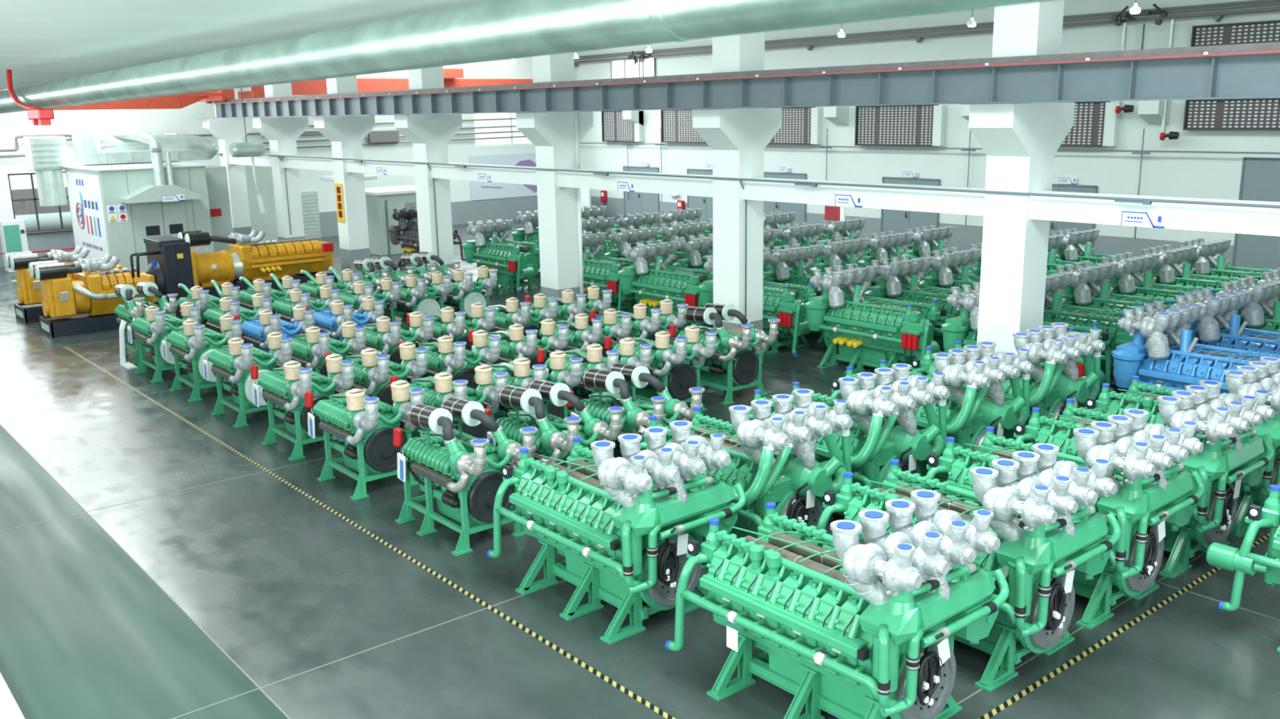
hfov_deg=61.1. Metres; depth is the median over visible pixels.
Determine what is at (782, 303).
engine
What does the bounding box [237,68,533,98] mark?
bridge
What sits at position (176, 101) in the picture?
bridge
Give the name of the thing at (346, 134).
column
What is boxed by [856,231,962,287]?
engine
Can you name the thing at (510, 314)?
engine
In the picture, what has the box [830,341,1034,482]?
engine
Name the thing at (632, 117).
trim
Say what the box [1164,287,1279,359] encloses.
engine
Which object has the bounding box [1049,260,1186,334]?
engine
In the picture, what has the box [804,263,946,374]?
engine
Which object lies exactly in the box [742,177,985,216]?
beam
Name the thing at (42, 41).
pipe
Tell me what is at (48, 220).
pipe
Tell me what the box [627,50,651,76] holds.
cluster
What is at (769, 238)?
engine
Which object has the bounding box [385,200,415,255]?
doorway
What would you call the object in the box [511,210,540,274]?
engine
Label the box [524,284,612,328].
engine
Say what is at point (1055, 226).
door
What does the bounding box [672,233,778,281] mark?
engine
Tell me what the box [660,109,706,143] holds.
air vent
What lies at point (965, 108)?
trim
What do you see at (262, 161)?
beam
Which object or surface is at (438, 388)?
engine
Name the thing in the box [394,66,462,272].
column
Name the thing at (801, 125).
air vent
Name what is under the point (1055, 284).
engine
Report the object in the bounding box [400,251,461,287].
engine
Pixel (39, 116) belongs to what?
hanger
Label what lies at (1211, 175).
wall
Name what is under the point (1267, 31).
air vent
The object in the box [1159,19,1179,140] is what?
hose
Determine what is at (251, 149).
exhaust arm
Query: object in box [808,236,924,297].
engine
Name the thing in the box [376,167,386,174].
sign plate
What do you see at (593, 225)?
engine
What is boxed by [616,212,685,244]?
engine
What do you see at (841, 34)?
lamp
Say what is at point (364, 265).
engine
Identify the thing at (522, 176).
beam
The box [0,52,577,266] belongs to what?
wall
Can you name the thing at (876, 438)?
engine
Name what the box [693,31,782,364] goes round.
column
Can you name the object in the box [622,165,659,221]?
door
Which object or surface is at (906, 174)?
sign plate
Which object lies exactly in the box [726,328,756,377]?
carton
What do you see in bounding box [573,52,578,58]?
lamp
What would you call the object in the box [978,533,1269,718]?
tape
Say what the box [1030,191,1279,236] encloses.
beam
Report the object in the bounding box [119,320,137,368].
display stand
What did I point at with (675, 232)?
engine
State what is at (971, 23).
lamp
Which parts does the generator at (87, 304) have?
frame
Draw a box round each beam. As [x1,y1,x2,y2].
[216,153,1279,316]
[228,153,271,166]
[281,155,333,171]
[346,158,414,177]
[430,162,537,185]
[557,168,712,197]
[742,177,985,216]
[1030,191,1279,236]
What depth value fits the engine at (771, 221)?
32.47 m
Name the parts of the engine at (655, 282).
coolant rail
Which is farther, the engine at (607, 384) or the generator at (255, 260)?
the generator at (255, 260)
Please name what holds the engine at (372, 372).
on the floor
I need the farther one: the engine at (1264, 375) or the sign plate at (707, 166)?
the sign plate at (707, 166)
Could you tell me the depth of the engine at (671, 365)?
17.99 m
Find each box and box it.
[600,190,607,202]
[677,200,684,209]
[824,205,844,221]
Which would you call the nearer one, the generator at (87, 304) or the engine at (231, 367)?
the engine at (231, 367)
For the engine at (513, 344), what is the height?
1.484 m
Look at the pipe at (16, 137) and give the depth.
38.39 m
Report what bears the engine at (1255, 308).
on the floor
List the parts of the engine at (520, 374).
leg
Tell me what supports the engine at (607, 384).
on the floor
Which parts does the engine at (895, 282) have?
coolant rail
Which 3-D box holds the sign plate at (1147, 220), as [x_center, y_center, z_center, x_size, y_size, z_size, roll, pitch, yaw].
[6.907,-1.920,14.876,0.014,0.200,0.600,-12,17,-39]
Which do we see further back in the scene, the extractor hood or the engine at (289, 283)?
the extractor hood
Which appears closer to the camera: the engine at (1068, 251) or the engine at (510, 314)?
the engine at (510, 314)
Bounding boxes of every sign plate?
[320,174,377,181]
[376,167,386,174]
[478,173,491,182]
[617,181,635,191]
[640,161,648,166]
[705,164,712,168]
[778,167,790,172]
[835,194,862,207]
[902,171,917,177]
[1057,177,1076,184]
[1120,211,1165,228]
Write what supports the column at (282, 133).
on the floor
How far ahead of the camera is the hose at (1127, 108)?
32.27 m
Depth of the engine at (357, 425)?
14.69 m
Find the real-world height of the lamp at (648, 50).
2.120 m
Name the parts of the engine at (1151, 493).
coolant rail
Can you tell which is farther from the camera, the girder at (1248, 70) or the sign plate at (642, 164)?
the sign plate at (642, 164)
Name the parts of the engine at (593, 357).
starter motor, leg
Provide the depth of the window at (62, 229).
39.03 m
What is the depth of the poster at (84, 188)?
35.14 m
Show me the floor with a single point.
(286, 587)
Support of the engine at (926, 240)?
on the floor
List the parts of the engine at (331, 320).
leg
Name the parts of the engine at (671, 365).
starter motor, leg, leg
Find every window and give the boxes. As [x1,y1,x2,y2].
[0,110,110,142]
[7,171,72,235]
[473,112,533,146]
[610,57,656,78]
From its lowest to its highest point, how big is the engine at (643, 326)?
1.484 m
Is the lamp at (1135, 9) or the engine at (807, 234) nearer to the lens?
the lamp at (1135, 9)
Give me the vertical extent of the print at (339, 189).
0.950 m
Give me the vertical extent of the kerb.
0.120 m
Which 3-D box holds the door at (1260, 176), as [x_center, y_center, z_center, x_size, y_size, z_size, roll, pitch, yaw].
[18.071,-3.783,29.683,0.077,3.400,3.260,-12,17,-39]
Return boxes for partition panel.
[580,188,591,209]
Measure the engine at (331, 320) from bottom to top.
1.484 m
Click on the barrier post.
(67, 248)
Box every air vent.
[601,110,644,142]
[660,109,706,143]
[768,106,822,145]
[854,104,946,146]
[1060,101,1119,146]
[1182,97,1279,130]
[1190,19,1279,46]
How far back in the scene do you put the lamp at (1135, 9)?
23.84 m
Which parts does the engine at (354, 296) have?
leg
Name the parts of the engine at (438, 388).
leg, leg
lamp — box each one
[510,58,515,63]
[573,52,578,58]
[645,45,652,53]
[837,23,845,37]
[967,9,977,26]
[1128,0,1141,13]
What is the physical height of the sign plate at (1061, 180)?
0.200 m
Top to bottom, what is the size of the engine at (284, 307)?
1.484 m
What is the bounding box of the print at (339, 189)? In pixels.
[336,186,342,217]
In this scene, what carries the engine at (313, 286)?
on the floor
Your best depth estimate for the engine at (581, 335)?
19.57 m
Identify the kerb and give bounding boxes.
[0,672,25,718]
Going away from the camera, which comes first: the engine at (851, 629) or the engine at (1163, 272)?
the engine at (851, 629)
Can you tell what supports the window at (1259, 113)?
in the wall at (1211, 175)
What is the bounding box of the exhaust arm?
[228,88,265,213]
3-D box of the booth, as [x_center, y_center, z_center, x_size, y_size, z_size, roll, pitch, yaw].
[-16.201,-5.357,36.305,4.400,4.770,5.279,-12,17,-39]
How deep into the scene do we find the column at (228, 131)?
41.21 m
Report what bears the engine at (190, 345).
on the floor
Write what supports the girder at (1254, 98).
attached to the column at (552, 134)
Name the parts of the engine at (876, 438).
coolant rail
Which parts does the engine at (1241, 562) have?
starter motor, coolant rail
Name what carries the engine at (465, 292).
on the floor
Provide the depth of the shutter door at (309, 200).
45.52 m
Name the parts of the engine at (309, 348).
leg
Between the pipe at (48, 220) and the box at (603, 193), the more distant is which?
the box at (603, 193)
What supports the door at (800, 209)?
in the wall at (1211, 175)
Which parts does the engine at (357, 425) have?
leg, starter motor, leg, leg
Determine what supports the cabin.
on the floor
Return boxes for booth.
[60,128,232,273]
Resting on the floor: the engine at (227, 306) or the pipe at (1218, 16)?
the engine at (227, 306)
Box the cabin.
[364,185,417,256]
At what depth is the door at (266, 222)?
44.13 m
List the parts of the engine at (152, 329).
leg, starter motor, leg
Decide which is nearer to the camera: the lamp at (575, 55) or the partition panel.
the lamp at (575, 55)
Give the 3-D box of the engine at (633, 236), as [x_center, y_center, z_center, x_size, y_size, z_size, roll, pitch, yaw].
[0.481,-2.458,28.721,1.564,1.900,2.847,-12,17,-41]
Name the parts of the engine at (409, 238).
coolant rail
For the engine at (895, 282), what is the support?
on the floor
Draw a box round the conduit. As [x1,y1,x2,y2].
[578,128,1279,238]
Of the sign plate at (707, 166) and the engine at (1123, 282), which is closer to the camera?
the engine at (1123, 282)
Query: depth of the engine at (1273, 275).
19.91 m
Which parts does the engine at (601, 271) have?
coolant rail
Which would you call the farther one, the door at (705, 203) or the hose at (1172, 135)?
the door at (705, 203)
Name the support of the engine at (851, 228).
on the floor
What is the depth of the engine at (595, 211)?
36.02 m
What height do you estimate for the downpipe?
4.900 m
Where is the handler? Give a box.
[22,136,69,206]
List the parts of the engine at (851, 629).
coolant rail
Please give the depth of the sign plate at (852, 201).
18.71 m
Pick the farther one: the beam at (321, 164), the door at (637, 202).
the door at (637, 202)
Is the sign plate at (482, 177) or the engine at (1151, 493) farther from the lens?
the sign plate at (482, 177)
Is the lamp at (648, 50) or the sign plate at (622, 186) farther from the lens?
the lamp at (648, 50)
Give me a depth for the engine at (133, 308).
23.05 m
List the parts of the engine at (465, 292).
starter motor, leg, leg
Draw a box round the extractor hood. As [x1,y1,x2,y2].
[106,128,202,203]
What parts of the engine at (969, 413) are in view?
coolant rail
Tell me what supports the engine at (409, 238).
on the floor
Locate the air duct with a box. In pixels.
[71,133,219,164]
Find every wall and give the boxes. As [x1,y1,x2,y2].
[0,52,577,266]
[576,0,1279,269]
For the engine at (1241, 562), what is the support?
on the floor
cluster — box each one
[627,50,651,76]
[1111,3,1167,49]
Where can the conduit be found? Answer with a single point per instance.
(826, 147)
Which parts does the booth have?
door, door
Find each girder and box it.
[195,41,1279,119]
[364,97,1257,115]
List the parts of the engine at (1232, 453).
coolant rail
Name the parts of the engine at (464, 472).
leg, leg, starter motor, leg, leg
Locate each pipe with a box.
[0,0,488,89]
[0,0,1057,113]
[0,130,319,157]
[15,212,72,228]
[573,0,1279,66]
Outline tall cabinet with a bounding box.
[0,218,28,272]
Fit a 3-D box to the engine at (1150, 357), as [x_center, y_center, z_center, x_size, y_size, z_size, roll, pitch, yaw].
[8.685,0.277,16.146,1.564,1.903,2.847,-12,17,-41]
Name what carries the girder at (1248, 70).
attached to the column at (552, 134)
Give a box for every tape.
[64,346,675,718]
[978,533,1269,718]
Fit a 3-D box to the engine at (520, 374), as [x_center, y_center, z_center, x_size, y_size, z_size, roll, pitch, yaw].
[-1.771,0.561,16.707,1.060,1.484,2.025,-12,17,-39]
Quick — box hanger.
[6,69,54,125]
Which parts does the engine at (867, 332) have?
coolant rail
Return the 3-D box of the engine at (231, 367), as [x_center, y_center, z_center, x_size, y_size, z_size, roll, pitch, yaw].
[-6.684,0.232,18.546,1.060,1.484,2.025,-12,17,-39]
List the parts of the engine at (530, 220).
coolant rail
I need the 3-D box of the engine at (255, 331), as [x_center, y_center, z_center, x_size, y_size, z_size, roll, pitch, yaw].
[-7.080,-0.351,21.113,1.060,1.484,2.025,-12,17,-39]
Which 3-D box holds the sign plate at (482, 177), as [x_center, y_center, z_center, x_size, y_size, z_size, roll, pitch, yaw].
[-3.934,-4.615,27.490,0.014,0.200,0.600,-12,17,-39]
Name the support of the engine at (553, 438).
on the floor
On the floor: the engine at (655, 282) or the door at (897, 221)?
the engine at (655, 282)
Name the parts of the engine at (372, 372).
leg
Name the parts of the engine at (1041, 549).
coolant rail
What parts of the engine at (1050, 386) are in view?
coolant rail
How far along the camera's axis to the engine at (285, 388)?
16.39 m
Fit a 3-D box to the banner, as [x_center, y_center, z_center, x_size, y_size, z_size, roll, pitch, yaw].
[-5.734,-8.833,51.915,5.600,2.040,0.038,-12,17,-39]
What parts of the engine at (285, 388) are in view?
leg, starter motor, leg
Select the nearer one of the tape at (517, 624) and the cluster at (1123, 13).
the tape at (517, 624)
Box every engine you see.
[114,281,177,364]
[127,301,200,382]
[161,314,242,401]
[176,280,239,328]
[202,331,293,427]
[203,293,272,343]
[233,304,315,352]
[239,273,300,314]
[250,353,355,460]
[271,284,340,333]
[280,320,366,390]
[299,266,360,302]
[304,379,424,500]
[305,295,384,353]
[324,341,428,432]
[339,277,401,324]
[351,256,414,316]
[354,311,434,377]
[386,271,452,328]
[387,207,466,266]
[390,364,508,457]
[393,396,537,556]
[399,329,501,389]
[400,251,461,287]
[406,302,496,351]
[429,265,497,321]
[462,219,541,293]
[468,318,569,369]
[473,350,582,439]
[482,293,558,358]
[482,379,624,510]
[486,420,746,644]
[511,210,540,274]
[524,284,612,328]
[537,337,652,415]
[538,307,631,358]
[565,363,704,457]
[581,205,624,236]
[581,216,636,257]
[582,231,639,312]
[589,298,688,348]
[604,226,694,304]
[604,324,717,411]
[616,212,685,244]
[617,240,713,333]
[633,388,853,569]
[657,208,712,238]
[658,221,706,256]
[665,489,1008,718]
[669,302,780,404]
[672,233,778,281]
[698,253,824,356]
[706,218,784,251]
[739,363,950,521]
[763,211,827,244]
[763,229,823,282]
[763,244,875,342]
[770,222,870,262]
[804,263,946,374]
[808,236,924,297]
[815,217,912,254]
[816,443,1120,692]
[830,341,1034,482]
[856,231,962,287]
[862,255,963,351]
[902,225,978,267]
[911,322,1105,451]
[919,247,1048,294]
[924,408,1204,630]
[941,282,1115,391]
[969,243,1064,295]
[1011,379,1275,578]
[1043,271,1145,394]
[1046,235,1100,288]
[1049,228,1140,278]
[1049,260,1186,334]
[1084,356,1279,537]
[1097,252,1222,304]
[1111,300,1279,404]
[1139,244,1260,294]
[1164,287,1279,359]
[1173,238,1276,284]
[1205,484,1279,651]
[1215,276,1279,337]
[1257,268,1279,319]
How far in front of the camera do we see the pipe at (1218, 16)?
36.78 m
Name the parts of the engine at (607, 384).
starter motor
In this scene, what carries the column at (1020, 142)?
on the floor
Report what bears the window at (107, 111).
in the wall at (182, 121)
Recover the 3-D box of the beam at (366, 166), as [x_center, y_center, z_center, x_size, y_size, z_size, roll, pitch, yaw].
[-7.503,-5.658,31.874,0.320,0.400,4.510,-12,17,-39]
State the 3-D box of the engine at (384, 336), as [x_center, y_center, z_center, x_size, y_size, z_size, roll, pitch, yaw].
[-4.648,-0.189,20.206,1.060,1.484,2.025,-12,17,-39]
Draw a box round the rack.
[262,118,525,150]
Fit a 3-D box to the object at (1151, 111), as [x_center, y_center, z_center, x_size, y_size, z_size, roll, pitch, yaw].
[15.131,-7.262,31.889,0.750,0.700,0.600,-12,17,-39]
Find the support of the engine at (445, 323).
on the floor
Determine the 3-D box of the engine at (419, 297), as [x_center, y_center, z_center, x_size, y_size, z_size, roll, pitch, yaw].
[-5.203,-1.333,25.228,1.060,1.484,2.025,-12,17,-39]
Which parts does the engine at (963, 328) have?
coolant rail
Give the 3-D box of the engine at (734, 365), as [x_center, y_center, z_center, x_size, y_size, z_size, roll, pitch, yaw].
[1.496,-0.171,19.358,1.060,1.602,2.025,-12,17,-39]
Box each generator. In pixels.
[28,235,194,337]
[177,229,337,297]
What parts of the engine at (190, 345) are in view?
leg, starter motor, leg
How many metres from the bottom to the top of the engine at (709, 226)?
1.900 m
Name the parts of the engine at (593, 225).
coolant rail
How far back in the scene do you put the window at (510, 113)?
51.26 m
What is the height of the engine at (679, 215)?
1.900 m
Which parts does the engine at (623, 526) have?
coolant rail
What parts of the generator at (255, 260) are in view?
frame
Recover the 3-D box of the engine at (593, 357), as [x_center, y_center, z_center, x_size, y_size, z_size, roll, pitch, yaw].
[-0.730,0.346,17.555,1.060,1.484,2.025,-12,17,-39]
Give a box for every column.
[202,88,253,244]
[252,82,308,240]
[313,75,375,276]
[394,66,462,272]
[515,52,593,302]
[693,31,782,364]
[968,0,1075,357]
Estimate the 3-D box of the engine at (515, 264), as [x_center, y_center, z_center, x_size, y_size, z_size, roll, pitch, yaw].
[-3.787,-2.996,31.416,1.564,1.900,2.847,-12,17,-41]
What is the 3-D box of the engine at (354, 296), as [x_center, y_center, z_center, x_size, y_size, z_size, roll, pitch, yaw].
[-6.175,-1.132,24.436,1.060,1.484,2.025,-12,17,-39]
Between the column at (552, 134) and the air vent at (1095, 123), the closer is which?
the column at (552, 134)
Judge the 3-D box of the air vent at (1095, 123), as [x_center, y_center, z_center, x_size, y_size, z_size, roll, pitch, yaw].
[13.420,-7.457,34.284,0.300,1.390,3.450,-12,17,-39]
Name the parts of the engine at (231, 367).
leg, starter motor, leg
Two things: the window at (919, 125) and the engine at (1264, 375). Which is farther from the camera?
the window at (919, 125)
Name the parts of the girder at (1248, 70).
conductor rail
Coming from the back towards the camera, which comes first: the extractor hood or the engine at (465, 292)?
the extractor hood
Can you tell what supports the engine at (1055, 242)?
on the floor
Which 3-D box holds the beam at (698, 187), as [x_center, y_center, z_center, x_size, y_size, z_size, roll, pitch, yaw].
[-0.082,-3.813,23.239,0.320,0.400,5.280,-12,17,-39]
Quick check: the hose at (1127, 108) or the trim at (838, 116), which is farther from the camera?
the trim at (838, 116)
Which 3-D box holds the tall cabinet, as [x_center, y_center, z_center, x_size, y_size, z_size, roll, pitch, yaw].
[-21.462,-3.912,37.194,0.700,1.750,0.640,-12,17,-39]
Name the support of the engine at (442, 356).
on the floor
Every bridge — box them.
[0,88,235,110]
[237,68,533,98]
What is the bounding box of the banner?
[468,152,537,200]
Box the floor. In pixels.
[0,215,1279,718]
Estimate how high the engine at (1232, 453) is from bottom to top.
1.903 m
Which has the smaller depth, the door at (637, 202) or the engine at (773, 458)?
the engine at (773, 458)
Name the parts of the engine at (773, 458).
coolant rail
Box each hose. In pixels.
[1115,22,1133,114]
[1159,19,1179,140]
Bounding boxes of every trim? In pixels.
[622,110,644,125]
[823,106,848,125]
[961,104,969,121]
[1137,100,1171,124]
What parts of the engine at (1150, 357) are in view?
coolant rail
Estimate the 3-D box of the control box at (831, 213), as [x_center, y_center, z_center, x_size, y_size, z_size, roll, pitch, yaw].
[3.407,-2.557,18.958,0.080,0.240,0.400,-12,17,-39]
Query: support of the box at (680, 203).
attached to the wall at (1211, 175)
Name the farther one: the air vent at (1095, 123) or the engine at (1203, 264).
the air vent at (1095, 123)
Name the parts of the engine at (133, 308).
leg, leg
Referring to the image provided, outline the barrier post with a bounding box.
[0,248,75,281]
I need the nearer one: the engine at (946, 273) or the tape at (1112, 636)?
the tape at (1112, 636)
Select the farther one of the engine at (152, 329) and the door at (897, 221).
the door at (897, 221)
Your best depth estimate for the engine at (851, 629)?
8.58 m
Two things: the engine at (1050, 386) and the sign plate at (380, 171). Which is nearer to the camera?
the engine at (1050, 386)
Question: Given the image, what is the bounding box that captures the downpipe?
[573,111,583,293]
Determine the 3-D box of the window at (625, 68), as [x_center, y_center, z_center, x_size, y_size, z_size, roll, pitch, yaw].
[-0.331,-13.341,49.828,0.070,0.880,3.160,-12,17,-39]
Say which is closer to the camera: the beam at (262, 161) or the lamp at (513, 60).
the beam at (262, 161)
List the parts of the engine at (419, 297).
starter motor, leg, leg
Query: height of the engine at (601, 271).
1.900 m
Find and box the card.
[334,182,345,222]
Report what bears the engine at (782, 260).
on the floor
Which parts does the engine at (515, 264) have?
coolant rail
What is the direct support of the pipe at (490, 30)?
hanging from the hanger
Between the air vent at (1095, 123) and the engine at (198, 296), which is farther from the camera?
the air vent at (1095, 123)
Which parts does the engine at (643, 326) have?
leg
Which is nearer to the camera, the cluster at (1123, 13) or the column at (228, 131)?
the cluster at (1123, 13)
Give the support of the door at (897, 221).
in the wall at (1211, 175)
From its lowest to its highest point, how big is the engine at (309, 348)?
1.484 m
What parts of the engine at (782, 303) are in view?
coolant rail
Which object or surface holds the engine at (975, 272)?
on the floor
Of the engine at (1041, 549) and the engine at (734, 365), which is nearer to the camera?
the engine at (1041, 549)
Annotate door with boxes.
[244,164,278,242]
[300,191,320,238]
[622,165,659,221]
[686,168,712,225]
[763,172,806,229]
[880,177,940,245]
[1048,183,1097,250]
[1231,157,1279,272]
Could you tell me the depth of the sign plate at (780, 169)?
43.70 m
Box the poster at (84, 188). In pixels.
[65,171,109,259]
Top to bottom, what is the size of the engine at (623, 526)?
1.903 m
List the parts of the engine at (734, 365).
starter motor, leg, leg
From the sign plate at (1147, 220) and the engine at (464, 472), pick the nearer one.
the engine at (464, 472)

